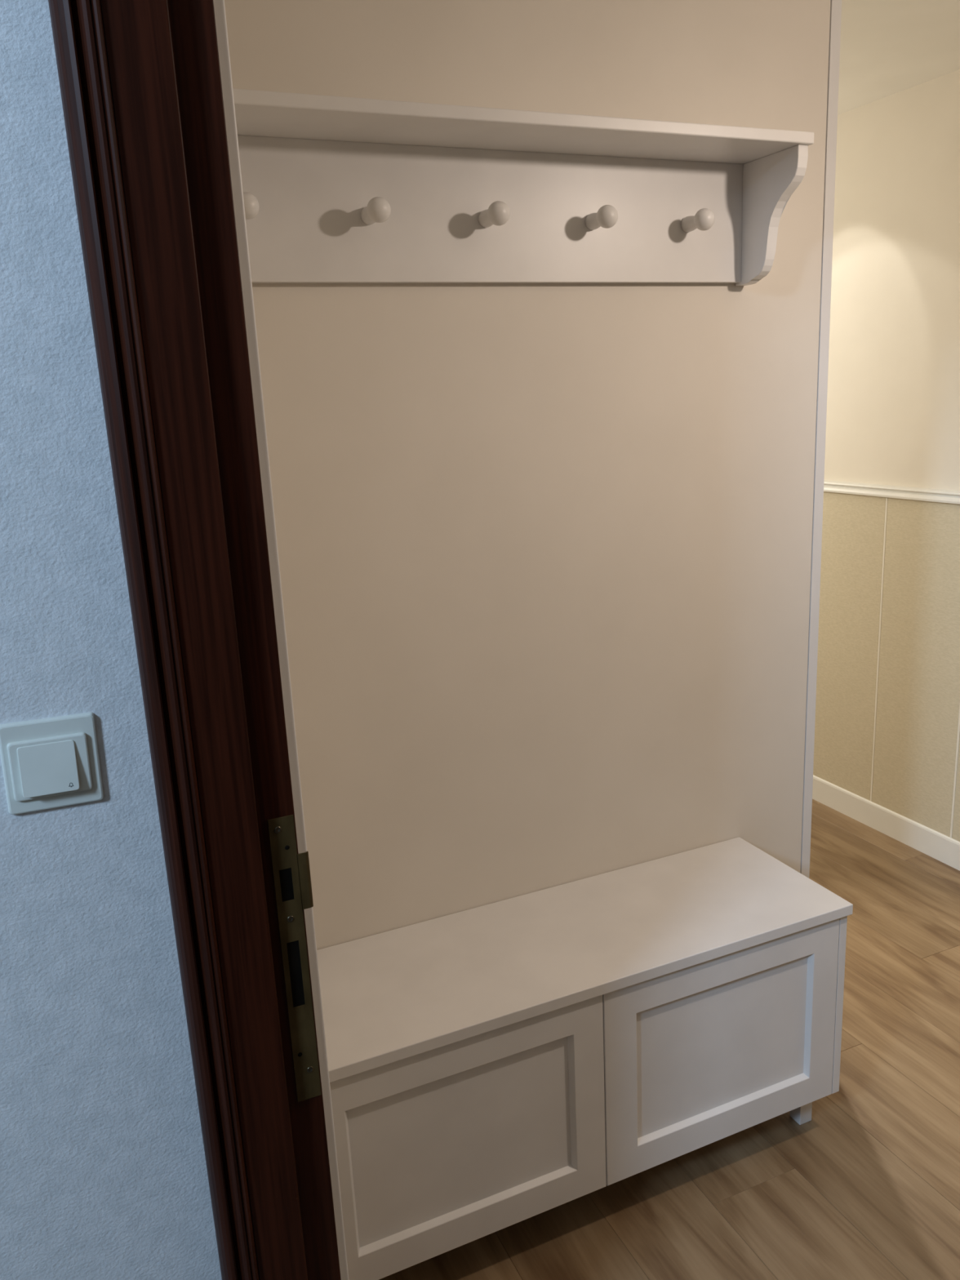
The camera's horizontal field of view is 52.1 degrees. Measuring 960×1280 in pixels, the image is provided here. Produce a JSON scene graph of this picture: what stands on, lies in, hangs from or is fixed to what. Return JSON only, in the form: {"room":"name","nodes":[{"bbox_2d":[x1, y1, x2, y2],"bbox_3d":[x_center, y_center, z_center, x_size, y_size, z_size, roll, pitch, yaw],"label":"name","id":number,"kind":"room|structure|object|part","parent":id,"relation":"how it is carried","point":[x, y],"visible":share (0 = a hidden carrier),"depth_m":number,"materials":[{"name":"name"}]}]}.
{"room":"entrance hallway","nodes":[
{"label":"entrance hallway","id":0,"kind":"room"},
{"bbox_2d":[0,0,222,1279],"bbox_3d":[-1.395,-0.258,0.357,2.314,3.400,0.100,-9,15,-23],"label":"wall","id":1,"kind":"structure","parent":0,"point":[104,1175],"depth_m":0.88,"materials":[{"name":"blue paint"}]},
{"bbox_2d":[0,711,104,814],"bbox_3d":[-0.368,0.108,0.845,0.078,0.082,0.014,-7,15,-23],"label":"switch","id":2,"kind":"object","parent":1,"relation":"attached to","point":[50,762],"visible":1,"depth_m":0.84,"materials":[{"name":"white plastic"}]},
{"bbox_3d":[-0.369,0.110,0.846,0.063,0.053,0.004,-7,15,-23],"label":"frame","id":3,"kind":"part","parent":2,"relation":"part of","materials":[{"name":"white plastic"}]},
{"bbox_2d":[224,0,830,950],"bbox_3d":[0.091,-0.111,1.850,1.272,2.256,0.100,-9,15,-23],"label":"wall","id":4,"kind":"structure","parent":0,"point":[544,549],"depth_m":1.78,"materials":[{"name":"beige paint"}]},
{"bbox_2d":[232,88,813,285],"bbox_3d":[0.036,-0.684,1.543,1.088,0.226,0.170,-9,15,-23],"label":"coat rack","id":5,"kind":"object","parent":4,"relation":"attached to","point":[336,189],"visible":0.92,"depth_m":1.58,"materials":[{"name":"white paint"}]},
{"bbox_2d":[232,88,813,164],"bbox_3d":[0.031,-0.785,1.518,1.088,0.018,0.170,-9,15,-23],"label":"shelf","id":6,"kind":"object","parent":5,"relation":"attached to","point":[264,118],"depth_m":1.50,"materials":[{"name":"white paint"}]},
{"bbox_2d":[800,0,841,878],"bbox_3d":[0.684,-0.202,2.100,0.028,2.256,0.101,-9,15,-23],"label":"trim","id":7,"kind":"structure","parent":4,"relation":"attached to","point":[835,5],"depth_m":1.99,"materials":[{"name":"white paint"}]},
{"bbox_2d":[378,799,959,1279],"bbox_3d":[-0.504,1.107,1.911,4.753,0.080,5.800,-9,15,-23],"label":"floor","id":8,"kind":"structure","parent":0,"point":[868,1188],"depth_m":1.88,"materials":[{"name":"wood"}]},
{"bbox_2d":[316,836,853,1279],"bbox_3d":[0.152,0.785,1.838,1.073,0.517,0.331,-9,15,-23],"label":"storage bench","id":9,"kind":"object","parent":8,"relation":"on","point":[494,1067],"visible":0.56,"depth_m":1.70,"materials":[{"name":"white paint"}]},
{"bbox_3d":[-0.024,0.811,1.604,0.388,0.262,0.006,-9,15,-23],"label":"door panel","id":10,"kind":"part","parent":9,"relation":"part of","materials":[{"name":"white paint"}]},
{"bbox_3d":[-0.022,0.811,1.600,0.509,0.388,0.020,-9,15,-23],"label":"door","id":11,"kind":"part","parent":9,"relation":"part of","materials":[{"name":"white paint"}]},
{"bbox_3d":[0.446,0.739,1.797,0.512,0.388,0.020,-9,15,-23],"label":"door","id":12,"kind":"part","parent":9,"relation":"part of","materials":[{"name":"white paint"}]},
{"bbox_3d":[0.446,0.739,1.802,0.383,0.262,0.006,-9,15,-23],"label":"door panel","id":13,"kind":"part","parent":9,"relation":"part of","materials":[{"name":"white paint"}]},
{"bbox_3d":[0.656,0.930,2.007,0.031,0.107,0.031,-9,15,-23],"label":"leg","id":14,"kind":"part","parent":9,"relation":"part of","materials":[{"name":"white paint"}]},
{"bbox_3d":[0.627,0.671,2.033,0.018,0.391,0.319,-9,15,-23],"label":"panel","id":15,"kind":"part","parent":9,"relation":"part of","materials":[{"name":"white paint"}]},
{"bbox_2d":[813,69,959,841],"bbox_3d":[1.560,-0.350,2.523,0.106,2.256,5.600,-9,15,-23],"label":"wall","id":16,"kind":"structure","parent":0,"point":[887,722],"depth_m":3.01,"materials":[{"name":"beige paint"}]},
{"bbox_3d":[1.225,0.016,3.321,0.005,1.032,0.315,-9,15,-23],"label":"wainscot panel","id":17,"kind":"part","parent":16,"relation":"part of","materials":[{"name":"beige paint"}]},
{"bbox_2d":[812,774,959,871],"bbox_3d":[1.563,0.708,2.764,0.013,0.089,5.600,-9,15,-23],"label":"baseboard","id":18,"kind":"structure","parent":16,"relation":"attached to","point":[941,847],"depth_m":3.23,"materials":[{"name":"white wood"}]},
{"bbox_2d":[823,480,959,504],"bbox_3d":[1.509,-0.337,2.503,0.020,0.037,5.600,-9,15,-23],"label":"chair rail","id":19,"kind":"object","parent":16,"relation":"attached to","point":[939,495],"depth_m":3.01,"materials":[{"name":"white wood"}]},
{"bbox_3d":[1.356,0.081,3.034,0.005,1.032,0.315,-9,15,-23],"label":"wainscot panel","id":20,"kind":"part","parent":16,"relation":"part of","materials":[{"name":"beige paint"}]},
{"bbox_3d":[1.487,0.146,2.748,0.005,1.032,0.315,-9,15,-23],"label":"wainscot panel","id":21,"kind":"part","parent":16,"relation":"part of","materials":[{"name":"beige paint"}]},
{"bbox_2d":[837,0,959,115],"bbox_3d":[0.442,-1.319,1.793,2.438,0.080,5.800,-9,15,-23],"label":"ceiling","id":22,"kind":"structure","parent":0,"point":[888,47],"depth_m":2.42,"materials":[{"name":"paint"}]},
{"bbox_3d":[-0.467,-0.518,1.222,0.116,3.400,6.200,-9,15,-23],"label":"wall","id":23,"kind":"structure","parent":0,"visible":0},
{"bbox_2d":[48,0,341,1279],"bbox_3d":[-0.029,0.317,0.495,0.128,2.090,1.010,-9,15,-23],"label":"door frame","id":24,"kind":"structure","parent":23,"relation":"in","point":[140,85],"depth_m":0.84,"materials":[{"name":"brown wood"}]},
{"bbox_3d":[-0.180,0.316,0.960,0.024,0.307,0.002,-9,15,-23],"label":"plate","id":25,"kind":"part","parent":24,"relation":"part of","materials":[{"name":"gold metal"}]},
{"bbox_2d":[213,0,348,1279],"bbox_3d":[-0.200,0.179,1.020,0.022,2.120,0.060,-9,15,-23],"label":"trim","id":26,"kind":"structure","parent":23,"relation":"attached to","point":[219,5],"depth_m":0.93,"materials":[{"name":"white paint"}]}
]}

